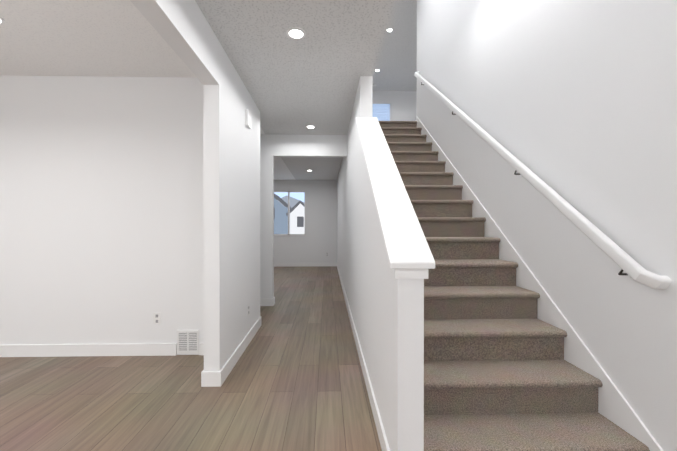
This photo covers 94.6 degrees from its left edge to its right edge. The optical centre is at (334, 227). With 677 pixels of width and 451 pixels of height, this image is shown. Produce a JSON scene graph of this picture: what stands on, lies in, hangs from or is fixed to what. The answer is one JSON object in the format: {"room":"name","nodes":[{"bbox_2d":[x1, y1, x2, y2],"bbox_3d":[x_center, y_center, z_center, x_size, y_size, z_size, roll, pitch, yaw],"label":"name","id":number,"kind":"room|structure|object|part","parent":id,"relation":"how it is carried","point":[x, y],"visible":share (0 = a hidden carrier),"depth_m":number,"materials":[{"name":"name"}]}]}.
{"room":"entrance hallway","nodes":[
{"label":"entrance hallway","id":0,"kind":"room"},
{"bbox_2d":[0,75,203,354],"bbox_3d":[-4.016,-0.117,3.453,5.917,2.730,0.905,0,0,-1],"label":"wall","id":1,"kind":"structure","parent":0,"point":[101,214],"depth_m":3.04,"materials":[{"name":"white paint"}]},
{"bbox_2d":[0,343,176,356],"bbox_3d":[-4.254,1.193,2.993,5.420,0.115,0.014,0,0,-1],"label":"baseboard","id":2,"kind":"structure","parent":1,"relation":"attached to","point":[146,349],"depth_m":3.03,"materials":[{"name":"white paint"}]},
{"bbox_2d":[153,313,160,323],"bbox_3d":[-1.735,0.890,3.055,0.070,0.114,0.006,0,0,-1],"label":"outlet","id":3,"kind":"object","parent":1,"relation":"attached to","point":[155,318],"visible":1,"depth_m":3.05,"materials":[{"name":"white plastic"}]},
{"bbox_2d":[177,330,198,352],"bbox_3d":[-1.435,1.117,3.059,0.210,0.225,0.014,0,0,-1],"label":"air vent","id":4,"kind":"object","parent":1,"relation":"in","point":[187,341],"visible":1,"depth_m":3.05,"materials":[{"name":"white metal"}]},
{"bbox_2d":[130,0,218,84],"bbox_3d":[-0.905,-1.292,-0.310,0.125,0.350,5.543,0,0,-1],"label":"header beam","id":5,"kind":"structure","parent":0,"point":[183,29],"depth_m":1.96,"materials":[{"name":"white paint"}]},
{"bbox_2d":[0,266,381,450],"bbox_3d":[-1.423,1.298,3.417,11.100,0.100,13.000,0,0,-1],"label":"floor","id":6,"kind":"structure","parent":0,"point":[294,381],"depth_m":2.33,"materials":[{"name":"brown wood"}]},
{"bbox_2d":[378,121,649,450],"bbox_3d":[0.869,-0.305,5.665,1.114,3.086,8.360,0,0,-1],"label":"stairs","id":7,"kind":"structure","parent":6,"relation":"on","point":[501,373],"depth_m":2.03,"materials":[{"name":"carpet"}]},
{"bbox_2d":[0,0,394,179],"bbox_3d":[-3.304,-1.655,3.312,7.335,0.368,12.900,0,0,-1],"label":"ceiling","id":8,"kind":"structure","parent":0,"point":[312,76],"depth_m":2.57,"materials":[{"name":"white paint"}]},
{"bbox_2d":[0,17,4,24],"bbox_3d":[-2.394,-1.463,2.173,0.144,0.008,0.144,0,0,-1],"label":"recessed light","id":9,"kind":"object","parent":8,"relation":"in","point":[2,20],"visible":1,"depth_m":2.21,"materials":[{"name":"white paint"}]},
{"bbox_2d":[286,27,305,38],"bbox_3d":[-0.288,-1.463,2.353,0.144,0.008,0.144,0,0,-1],"label":"recessed light","id":10,"kind":"object","parent":8,"relation":"in","point":[295,33],"visible":1,"depth_m":2.35,"materials":[{"name":"white paint"}]},
{"bbox_2d":[306,125,315,128],"bbox_3d":[-0.345,-1.472,4.562,0.144,0.008,0.144,0,0,-1],"label":"recessed light","id":11,"kind":"object","parent":8,"relation":"in","point":[310,126],"visible":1,"depth_m":4.53,"materials":[{"name":"white paint"}]},
{"bbox_2d":[203,42,259,370],"bbox_3d":[-0.988,-0.116,3.221,0.125,2.730,1.512,0,0,-1],"label":"wall","id":12,"kind":"structure","parent":0,"point":[231,185],"depth_m":2.72,"materials":[{"name":"white paint"}]},
{"bbox_2d":[201,370,215,386],"bbox_3d":[-1.036,1.194,2.765,0.036,0.115,0.621,0,0,-1],"label":"baseboard","id":13,"kind":"structure","parent":12,"relation":"attached to","point":[213,378],"depth_m":2.46,"materials":[{"name":"white paint"}]},
{"bbox_2d":[216,316,260,386],"bbox_3d":[-0.918,1.192,3.221,0.014,0.115,1.526,0,0,-1],"label":"baseboard","id":14,"kind":"structure","parent":12,"relation":"attached to","point":[221,375],"depth_m":2.86,"materials":[{"name":"white paint"}]},
{"bbox_2d":[245,109,250,128],"bbox_3d":[-0.913,-1.151,3.320,0.030,0.160,0.140,0,0,-1],"label":"door chime","id":15,"kind":"object","parent":12,"relation":"attached to","point":[247,118],"visible":1,"depth_m":3.26,"materials":[{"name":"white plastic"}]},
{"bbox_2d":[247,304,249,315],"bbox_3d":[-0.925,0.889,3.367,0.008,0.114,0.070,0,0,-1],"label":"outlet","id":16,"kind":"object","parent":12,"relation":"attached to","point":[248,309],"visible":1,"depth_m":3.36,"materials":[{"name":"white plastic"}]},
{"bbox_2d":[260,134,346,298],"bbox_3d":[-3.402,-0.122,4.956,7.215,2.730,0.120,0,0,-1],"label":"wall","id":17,"kind":"structure","parent":0,"point":[272,146],"depth_m":4.95,"materials":[{"name":"white paint"}]},
{"bbox_2d":[260,299,274,305],"bbox_3d":[-3.986,1.185,4.880,6.044,0.115,0.014,0,0,-1],"label":"baseboard","id":18,"kind":"structure","parent":17,"relation":"attached to","point":[263,302],"depth_m":4.94,"materials":[{"name":"white paint"}]},
{"bbox_2d":[274,91,416,262],"bbox_3d":[-1.575,-1.547,9.874,11.100,5.540,0.140,0,0,-1],"label":"wall","id":19,"kind":"structure","parent":0,"point":[317,242],"depth_m":9.84,"materials":[{"name":"white paint"}]},
{"bbox_2d":[274,191,305,235],"bbox_3d":[-1.435,-0.457,9.882,1.080,1.410,0.080,0,0,-1],"label":"window","id":20,"kind":"structure","parent":19,"relation":"in","point":[289,212],"depth_m":9.84,"materials":[{"name":"white paint"}]},
{"bbox_2d":[274,263,335,266],"bbox_3d":[-3.523,1.166,9.762,7.200,0.115,0.014,0,0,-1],"label":"baseboard","id":21,"kind":"structure","parent":19,"relation":"attached to","point":[275,264],"depth_m":9.81,"materials":[{"name":"white paint"}]},
{"bbox_2d":[373,104,389,120],"bbox_3d":[1.385,-3.344,9.895,0.740,1.134,0.035,0,0,-1],"label":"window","id":22,"kind":"structure","parent":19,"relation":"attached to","point":[381,108],"depth_m":9.88,"materials":[{"name":"blue glass"}]},
{"bbox_2d":[337,76,423,450],"bbox_3d":[0.303,-1.521,3.397,0.120,5.540,12.900,0,0,-1],"label":"wall","id":23,"kind":"structure","parent":0,"point":[386,309],"depth_m":1.95,"materials":[{"name":"white paint"}]},
{"bbox_2d":[336,263,389,450],"bbox_3d":[0.183,1.182,5.633,0.014,0.115,8.444,0,0,-1],"label":"baseboard","id":24,"kind":"structure","parent":23,"relation":"attached to","point":[378,422],"depth_m":2.30,"materials":[{"name":"white paint"}]},
{"bbox_2d":[356,117,434,268],"bbox_3d":[0.331,-0.444,2.209,0.206,1.247,1.645,0,0,-1],"label":"half wall cap","id":25,"kind":"object","parent":23,"relation":"on","point":[406,243],"visible":1,"depth_m":1.75,"materials":[{"name":"white paint"}]},
{"bbox_2d":[393,269,427,278],"bbox_3d":[0.331,-0.405,2.219,0.152,1.267,1.626,0,0,-1],"label":"apron","id":26,"kind":"object","parent":23,"relation":"attached to","point":[410,273],"visible":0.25,"depth_m":1.41,"materials":[{"name":"white paint"}]},
{"bbox_2d":[373,0,416,90],"bbox_3d":[1.976,-4.342,3.475,4.300,0.100,13.000,0,0,-1],"label":"ceiling","id":27,"kind":"structure","parent":0,"point":[396,64],"depth_m":7.72,"materials":[{"name":"white paint"}]},
{"bbox_2d":[417,0,676,450],"bbox_3d":[1.604,-1.513,1.227,0.120,5.540,8.500,0,0,-1],"label":"wall","id":28,"kind":"structure","parent":0,"point":[573,103],"depth_m":1.91,"materials":[{"name":"white paint"}]},
{"bbox_2d":[416,116,662,450],"bbox_3d":[1.486,-0.353,3.429,0.012,3.203,4.100,0,0,-1],"label":"skirt","id":29,"kind":"object","parent":28,"relation":"attached to","point":[614,407],"visible":0.45,"depth_m":2.04,"materials":[{"name":"white paint"}]},
{"bbox_2d":[414,71,671,288],"bbox_3d":[1.443,-1.174,3.360,0.100,2.909,3.891,0,0,-1],"label":"handrail","id":30,"kind":"object","parent":28,"relation":"attached to","point":[631,267],"visible":1,"depth_m":1.89,"materials":[{"name":"white paint"}]},
{"label":"outside","id":31,"kind":"structure","parent":0,"visible":0},
{"bbox_2d":[274,192,304,201],"bbox_3d":[-14.505,-11.588,89.634,55.000,25.000,0.100,0,0,-1],"label":"sky","id":32,"kind":"structure","parent":31,"point":[298,196],"depth_m":89.67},
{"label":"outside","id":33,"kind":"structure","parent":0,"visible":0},
{"bbox_2d":[274,194,290,233],"bbox_3d":[-6.274,-1.218,33.152,2.800,4.700,5.300,0,0,-1],"label":"house","id":34,"kind":"structure","parent":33,"point":[280,219],"depth_m":30.82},
{"bbox_2d":[277,195,304,207],"bbox_3d":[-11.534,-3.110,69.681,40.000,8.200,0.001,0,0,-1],"label":"hill","id":35,"kind":"structure","parent":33,"point":[293,201],"depth_m":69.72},
{"bbox_2d":[286,200,304,233],"bbox_3d":[-3.622,-0.876,35.216,2.900,4.000,5.300,0,0,-1],"label":"house","id":36,"kind":"structure","parent":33,"point":[297,218],"depth_m":32.85,"materials":[{"name":"white paint"}]},
{"bbox_3d":[-3.566,-0.616,32.853,0.700,1.100,0.030,0,0,-1],"label":"panel","id":37,"kind":"part","parent":36,"relation":"part of","materials":[{"name":"grey glass"}]}
]}

